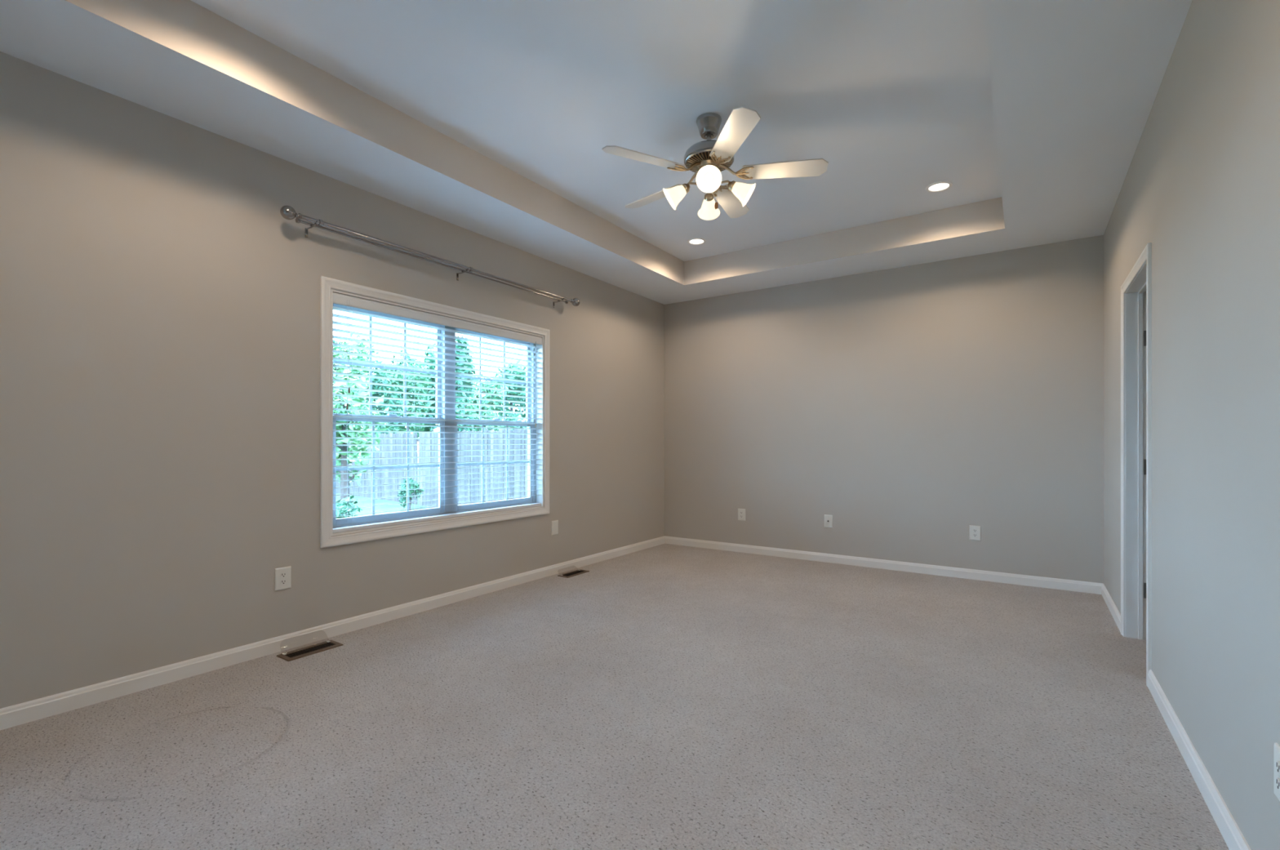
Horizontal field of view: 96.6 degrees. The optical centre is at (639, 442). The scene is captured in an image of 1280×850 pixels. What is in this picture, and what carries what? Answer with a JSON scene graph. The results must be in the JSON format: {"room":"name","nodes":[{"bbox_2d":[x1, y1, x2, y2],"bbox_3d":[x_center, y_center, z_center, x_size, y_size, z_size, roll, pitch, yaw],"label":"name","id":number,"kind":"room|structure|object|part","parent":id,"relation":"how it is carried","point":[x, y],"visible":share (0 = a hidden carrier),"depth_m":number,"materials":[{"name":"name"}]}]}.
{"room":"empty bedroom","nodes":[
{"label":"empty bedroom","id":0,"kind":"room"},
{"bbox_2d":[0,51,664,708],"bbox_3d":[-2.031,-0.399,3.261,0.150,3.160,8.229,0,0,34],"label":"wall","id":1,"kind":"structure","parent":0,"point":[160,304],"depth_m":2.88,"materials":[{"name":"paint"}]},
{"bbox_2d":[274,565,291,591],"bbox_3d":[-1.990,0.761,3.180,0.009,0.124,0.085,0,0,34],"label":"wall outlet","id":2,"kind":"object","parent":1,"relation":"attached to","point":[282,575],"visible":1,"depth_m":3.17,"materials":[{"name":"white plastic"}]},
{"bbox_2d":[280,572,286,577],"bbox_3d":[-1.988,0.741,3.178,0.002,0.029,0.031,0,0,34],"label":"receptacle","id":3,"kind":"object","parent":2,"relation":"attached to","point":[282,575],"depth_m":3.18,"materials":[{"name":"grey plastic"}]},
{"bbox_2d":[280,579,286,584],"bbox_3d":[-1.988,0.780,3.178,0.002,0.029,0.031,0,0,34],"label":"receptacle","id":4,"kind":"object","parent":2,"relation":"attached to","point":[282,581],"depth_m":3.18,"materials":[{"name":"grey plastic"}]},
{"bbox_2d":[0,536,664,730],"bbox_3d":[-1.963,1.119,3.215,0.014,0.083,8.029,0,0,34],"label":"baseboard","id":5,"kind":"structure","parent":1,"relation":"attached to","point":[20,713],"depth_m":3.06,"materials":[{"name":"white paint"}]},
{"bbox_2d":[280,204,579,307],"bbox_3d":[-1.274,-1.233,4.117,0.145,0.107,2.472,0,0,34],"label":"curtain rod","id":6,"kind":"object","parent":1,"relation":"attached to","point":[287,212],"visible":1,"depth_m":3.68,"materials":[{"name":"grey metal"}]},
{"bbox_3d":[-1.871,-1.236,3.250,0.122,0.026,0.009,0,0,34],"label":"bracket arm","id":7,"kind":"part","parent":6,"relation":"part of","materials":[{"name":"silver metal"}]},
{"bbox_3d":[-1.593,-1.241,3.668,0.017,0.017,1.145,0,0,34],"label":"rod","id":8,"kind":"part","parent":6,"relation":"part of","materials":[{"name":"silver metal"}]},
{"bbox_3d":[-1.553,-1.249,3.642,0.025,0.025,1.175,0,0,34],"label":"rod","id":9,"kind":"part","parent":6,"relation":"part of","materials":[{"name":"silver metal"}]},
{"bbox_3d":[-0.964,-1.241,4.598,0.014,0.014,1.100,0,0,34],"label":"rod","id":10,"kind":"part","parent":6,"relation":"part of","materials":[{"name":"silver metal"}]},
{"bbox_3d":[-0.916,-1.249,4.584,0.021,0.021,1.100,0,0,34],"label":"rod","id":11,"kind":"part","parent":6,"relation":"part of","materials":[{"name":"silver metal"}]},
{"bbox_2d":[320,275,549,547],"bbox_3d":[-1.390,-0.177,4.190,0.162,1.597,1.937,0,0,34],"label":"window","id":12,"kind":"structure","parent":1,"relation":"in","point":[327,522],"depth_m":4.08,"materials":[{"name":"white paint"}]},
{"bbox_3d":[-1.697,-0.500,3.848,0.022,0.736,0.814,0,0,34],"label":"sash","id":13,"kind":"part","parent":12,"relation":"part of","materials":[{"name":"grey plastic"}]},
{"bbox_3d":[-1.670,0.169,3.830,0.022,0.691,0.814,0,0,34],"label":"sash","id":14,"kind":"part","parent":12,"relation":"part of","materials":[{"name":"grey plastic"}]},
{"bbox_3d":[-1.427,-0.177,4.214,0.073,1.451,1.791,0,0,34],"label":"frame","id":15,"kind":"part","parent":12,"relation":"part of","materials":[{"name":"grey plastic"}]},
{"bbox_2d":[333,292,542,533],"bbox_3d":[-1.363,-0.177,4.171,0.069,1.450,1.785,0,0,34],"label":"window blind","id":16,"kind":"object","parent":12,"relation":"attached to","point":[339,299],"visible":0.9,"depth_m":3.98,"materials":[{"name":"white plastic"}]},
{"bbox_3d":[-1.791,-0.551,3.487,0.002,0.643,0.002,0,0,34],"label":"pull cord","id":17,"kind":"part","parent":16,"relation":"part of","materials":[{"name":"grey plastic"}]},
{"bbox_3d":[-1.369,0.536,4.175,0.052,0.023,1.783,0,0,34],"label":"rail","id":18,"kind":"part","parent":16,"relation":"part of","materials":[{"name":"white plastic"}]},
{"bbox_3d":[-1.188,-0.500,4.601,0.022,0.736,0.814,0,0,34],"label":"sash","id":19,"kind":"part","parent":12,"relation":"part of","materials":[{"name":"grey plastic"}]},
{"bbox_3d":[-1.161,0.169,4.584,0.022,0.691,0.814,0,0,34],"label":"sash","id":20,"kind":"part","parent":12,"relation":"part of","materials":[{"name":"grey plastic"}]},
{"bbox_2d":[551,520,558,535],"bbox_3d":[-0.748,0.754,5.018,0.008,0.124,0.085,0,0,34],"label":"blank wall plate","id":21,"kind":"object","parent":1,"relation":"attached to","point":[554,524],"visible":1,"depth_m":5.01,"materials":[{"name":"white plastic"}]},
{"bbox_2d":[0,0,1192,304],"bbox_3d":[-0.341,-1.708,2.119,3.929,0.257,8.029,0,0,34],"label":"ceiling","id":22,"kind":"structure","parent":0,"point":[494,119],"depth_m":2.94,"materials":[{"name":"paint"}]},
{"bbox_2d":[687,237,706,244],"bbox_3d":[0.511,-1.812,5.152,0.172,0.008,0.172,0,0,34],"label":"recessed light","id":23,"kind":"object","parent":22,"relation":"in","point":[695,241],"visible":1,"depth_m":5.14,"materials":[{"name":"white"}]},
{"bbox_2d":[601,106,828,220],"bbox_3d":[0.386,-1.560,3.249,1.233,0.513,1.223,0,0,34],"label":"ceiling fan","id":24,"kind":"object","parent":22,"relation":"hanging from","point":[707,158],"visible":1,"depth_m":3.14,"materials":[{"name":"beige wood"}]},
{"bbox_3d":[0.021,-1.505,3.019,0.460,0.035,0.132,0,0,-28],"label":"fan blade","id":25,"kind":"part","parent":24,"relation":"part of","materials":[{"name":"white wood"}]},
{"bbox_3d":[0.091,-1.505,3.501,0.460,0.035,0.132,0,0,44],"label":"fan blade","id":26,"kind":"part","parent":24,"relation":"part of","materials":[{"name":"white"}]},
{"bbox_3d":[0.187,-1.388,3.224,0.138,0.131,0.124,0,0,34],"label":"lamp shade","id":27,"kind":"part","parent":24,"relation":"part of","materials":[{"name":"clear glass"}]},
{"bbox_2d":[681,182,690,193],"bbox_3d":[0.258,-1.436,3.226,0.050,0.054,0.055,0,0,34],"label":"socket","id":28,"kind":"object","parent":24,"relation":"attached to","point":[685,187],"depth_m":3.21,"materials":[{"name":"gold metal"}]},
{"bbox_3d":[0.368,-1.414,3.046,0.043,0.061,0.075,0,0,4],"label":"light bulb","id":29,"kind":"part","parent":24,"relation":"part of","materials":[{"name":"white glass"}]},
{"bbox_3d":[0.388,-1.571,3.211,0.244,0.011,0.244,0,0,34],"label":"vent plate","id":30,"kind":"part","parent":24,"relation":"part of","materials":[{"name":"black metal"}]},
{"bbox_2d":[704,192,713,200],"bbox_3d":[0.403,-1.436,3.341,0.055,0.054,0.050,0,0,34],"label":"socket","id":31,"kind":"object","parent":24,"relation":"attached to","point":[708,196],"depth_m":3.32,"materials":[{"name":"gold metal"}]},
{"bbox_3d":[0.401,-1.388,3.412,0.124,0.131,0.138,0,0,34],"label":"lamp shade","id":32,"kind":"part","parent":24,"relation":"part of","materials":[{"name":"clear glass"}]},
{"bbox_3d":[0.375,-1.388,3.010,0.124,0.131,0.138,0,0,34],"label":"lamp shade","id":33,"kind":"part","parent":24,"relation":"part of","materials":[{"name":"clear glass"}]},
{"bbox_3d":[0.572,-1.505,3.583,0.132,0.035,0.460,0,0,26],"label":"fan blade","id":34,"kind":"part","parent":24,"relation":"part of","materials":[{"name":"white wood"}]},
{"bbox_2d":[727,180,736,191],"bbox_3d":[0.518,-1.436,3.197,0.050,0.054,0.055,0,0,34],"label":"socket","id":35,"kind":"object","parent":24,"relation":"attached to","point":[731,184],"depth_m":3.17,"materials":[{"name":"gold metal"}]},
{"bbox_3d":[0.458,-1.505,2.802,0.132,0.035,0.460,0,0,-10],"label":"fan blade","id":36,"kind":"part","parent":24,"relation":"part of","materials":[{"name":"white wood"}]},
{"bbox_3d":[0.589,-1.388,3.199,0.138,0.131,0.124,0,0,34],"label":"lamp shade","id":37,"kind":"part","parent":24,"relation":"part of","materials":[{"name":"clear glass"}]},
{"bbox_3d":[0.799,-1.505,3.151,0.460,0.035,0.132,0,0,8],"label":"fan blade","id":38,"kind":"part","parent":24,"relation":"part of","materials":[{"name":"white wood"}]},
{"bbox_2d":[925,181,952,191],"bbox_3d":[2.124,-1.812,4.050,0.172,0.008,0.172,0,0,34],"label":"recessed light","id":39,"kind":"object","parent":22,"relation":"in","point":[939,186],"visible":1,"depth_m":4.04,"materials":[{"name":"white"}]},
{"bbox_2d":[0,543,1229,849],"bbox_3d":[0.307,1.231,1.681,5.794,0.140,8.269,0,0,34],"label":"floor","id":40,"kind":"structure","parent":0,"point":[664,696],"depth_m":2.28,"materials":[{"name":"carpet"}]},
{"bbox_2d":[276,640,342,661],"bbox_3d":[-1.833,1.158,3.174,0.135,0.006,0.295,0,0,34],"label":"floor vent","id":41,"kind":"object","parent":40,"relation":"in","point":[324,646],"visible":1,"depth_m":3.16,"materials":[{"name":"brown metal"}]},
{"bbox_2d":[557,568,589,577],"bbox_3d":[-0.584,1.158,5.027,0.120,0.006,0.295,0,0,34],"label":"floor vent","id":42,"kind":"object","parent":40,"relation":"in","point":[573,573],"visible":1,"depth_m":5.01,"materials":[{"name":"brown metal"}]},
{"bbox_2d":[664,235,1103,583],"bbox_3d":[1.941,-0.399,5.495,3.929,3.160,0.120,0,0,34],"label":"wall","id":43,"kind":"structure","parent":0,"point":[912,407],"depth_m":5.12,"materials":[{"name":"paint"}]},
{"bbox_2d":[737,508,745,520],"bbox_3d":[1.070,0.764,6.006,0.085,0.124,0.009,0,0,34],"label":"wall outlet","id":44,"kind":"object","parent":43,"relation":"attached to","point":[741,512],"visible":1,"depth_m":6.00,"materials":[{"name":"white plastic"}]},
{"bbox_2d":[824,514,832,527],"bbox_3d":[1.814,0.763,5.498,0.080,0.120,0.016,0,0,34],"label":"wall plate","id":45,"kind":"object","parent":43,"relation":"attached to","point":[828,518],"visible":1,"depth_m":5.50,"materials":[{"name":"white plastic"}]},
{"bbox_2d":[664,536,1102,594],"bbox_3d":[1.903,1.119,5.439,3.929,0.083,0.014,0,0,34],"label":"baseboard","id":46,"kind":"structure","parent":43,"relation":"attached to","point":[980,575],"depth_m":5.12,"materials":[{"name":"white paint"}]},
{"bbox_2d":[968,524,981,540],"bbox_3d":[2.830,0.768,4.816,0.085,0.124,0.009,0,0,34],"label":"wall outlet","id":47,"kind":"object","parent":43,"relation":"attached to","point":[975,531],"visible":1,"depth_m":4.81,"materials":[{"name":"white plastic"}]},
{"bbox_2d":[1103,0,1279,849],"bbox_3d":[1.334,-0.399,0.987,0.115,3.160,8.229,0,0,34],"label":"wall","id":48,"kind":"structure","parent":0,"point":[1201,184],"depth_m":1.82,"materials":[{"name":"paint"}]},
{"bbox_2d":[1120,242,1151,686],"bbox_3d":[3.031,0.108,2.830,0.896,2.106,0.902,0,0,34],"label":"door frame","id":49,"kind":"structure","parent":48,"relation":"in","point":[1136,288],"depth_m":3.35,"materials":[{"name":"white paint"}]},
{"bbox_2d":[1101,583,1251,849],"bbox_3d":[1.280,1.119,1.023,0.014,0.083,8.029,0,0,34],"label":"baseboard","id":50,"kind":"structure","parent":48,"relation":"attached to","point":[1231,833],"depth_m":1.95,"materials":[{"name":"white paint"}]},
{"bbox_2d":[1273,742,1279,800],"bbox_3d":[1.485,0.776,1.322,0.009,0.124,0.085,0,0,34],"label":"wall outlet","id":51,"kind":"object","parent":48,"relation":"attached to","point":[1276,747],"visible":1,"depth_m":1.33,"materials":[{"name":"white plastic"}]},
{"bbox_2d":[1275,760,1279,774],"bbox_3d":[1.483,0.756,1.323,0.002,0.029,0.031,0,0,34],"label":"receptacle","id":52,"kind":"object","parent":51,"relation":"attached to","point":[1277,762],"depth_m":1.32,"materials":[{"name":"grey plastic"}]},
{"bbox_2d":[1275,777,1279,791],"bbox_3d":[1.483,0.795,1.323,0.002,0.029,0.031,0,0,34],"label":"receptacle","id":53,"kind":"object","parent":51,"relation":"attached to","point":[1277,779],"depth_m":1.32,"materials":[{"name":"grey plastic"}]},
{"label":"outside","id":54,"kind":"structure","parent":0,"visible":0},
{"bbox_2d":[336,453,430,516],"bbox_3d":[-18.471,1.741,30.591,82.000,0.300,90.000,0,0,34],"label":"lawn","id":55,"kind":"structure","parent":54,"point":[396,507],"depth_m":14.23,"materials":[{"name":"green plant"}]},
{"bbox_2d":[336,495,362,518],"bbox_3d":[-3.315,1.102,6.330,0.779,0.983,0.666,0,0,34],"label":"shrub","id":56,"kind":"object","parent":55,"relation":"on","point":[342,504],"visible":0.12,"depth_m":6.51,"materials":[{"name":"green plant"}]},
{"bbox_2d":[333,333,373,429],"bbox_3d":[-11.966,-1.388,22.386,2.649,5.961,2.299,0,0,34],"label":"leafy tree","id":57,"kind":"object","parent":55,"relation":"on","point":[335,348],"visible":0.08,"depth_m":22.44,"materials":[{"name":"green plant"}]},
{"bbox_2d":[333,363,389,515],"bbox_3d":[-4.457,0.183,8.607,1.220,2.820,1.058,0,0,34],"label":"young tree","id":58,"kind":"object","parent":55,"relation":"on","point":[339,427],"visible":0.34,"depth_m":8.57,"materials":[{"name":"green plant"}]},
{"bbox_2d":[333,338,408,434],"bbox_3d":[-12.855,-1.593,26.794,2.887,6.373,3.081,0,0,34],"label":"leafy tree","id":59,"kind":"object","parent":55,"relation":"on","point":[378,374],"visible":0.21,"depth_m":26.81,"materials":[{"name":"green plant"}]},
{"bbox_2d":[336,432,418,504],"bbox_3d":[-9.683,0.657,18.032,10.790,1.869,0.160,0,0,40],"label":"wooden fence","id":60,"kind":"object","parent":55,"relation":"on","point":[386,495],"visible":0.24,"depth_m":15.54,"materials":[{"name":"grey wood"}]},
{"bbox_2d":[372,359,433,443],"bbox_3d":[-13.400,-1.506,31.471,3.898,6.198,3.613,0,0,34],"label":"leafy tree","id":61,"kind":"object","parent":55,"relation":"on","point":[396,375],"visible":0.22,"depth_m":31.27,"materials":[{"name":"green plant"}]},
{"bbox_2d":[395,477,424,510],"bbox_3d":[-5.382,1.202,13.301,0.512,0.782,0.608,0,0,34],"label":"shrub","id":62,"kind":"object","parent":55,"relation":"on","point":[415,486],"visible":0.8,"depth_m":13.24,"materials":[{"name":"green plant"}]},
{"bbox_2d":[390,342,438,437],"bbox_3d":[-13.765,-2.625,36.492,4.071,8.435,3.148,0,0,22],"label":"leafy tree","id":63,"kind":"object","parent":55,"relation":"on","point":[408,357],"visible":0.23,"depth_m":35.70,"materials":[{"name":"green plant"}]},
{"bbox_2d":[455,334,476,431],"bbox_3d":[-6.086,-1.057,19.034,1.331,5.300,1.363,0,0,34],"label":"leafy tree","id":64,"kind":"object","parent":55,"relation":"on","point":[463,365],"visible":0.34,"depth_m":18.94,"materials":[{"name":"green plant"}]},
{"bbox_2d":[418,426,528,507],"bbox_3d":[-2.882,0.656,11.229,0.165,1.869,8.472,0,0,-39],"label":"wooden fence","id":65,"kind":"object","parent":55,"relation":"on","point":[471,493],"visible":0.3,"depth_m":11.50,"materials":[{"name":"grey wood"}]},
{"bbox_2d":[459,372,511,431],"bbox_3d":[-6.457,-0.681,23.378,2.625,4.548,2.630,0,0,34],"label":"leafy tree","id":66,"kind":"object","parent":55,"relation":"on","point":[489,385],"visible":0.21,"depth_m":23.13,"materials":[{"name":"green plant"}]},
{"bbox_2d":[493,360,525,431],"bbox_3d":[-6.166,-1.168,27.976,2.467,5.522,3.522,0,0,-32],"label":"leafy tree","id":67,"kind":"object","parent":55,"relation":"on","point":[508,393],"visible":0.27,"depth_m":27.11,"materials":[{"name":"green plant"}]}
]}

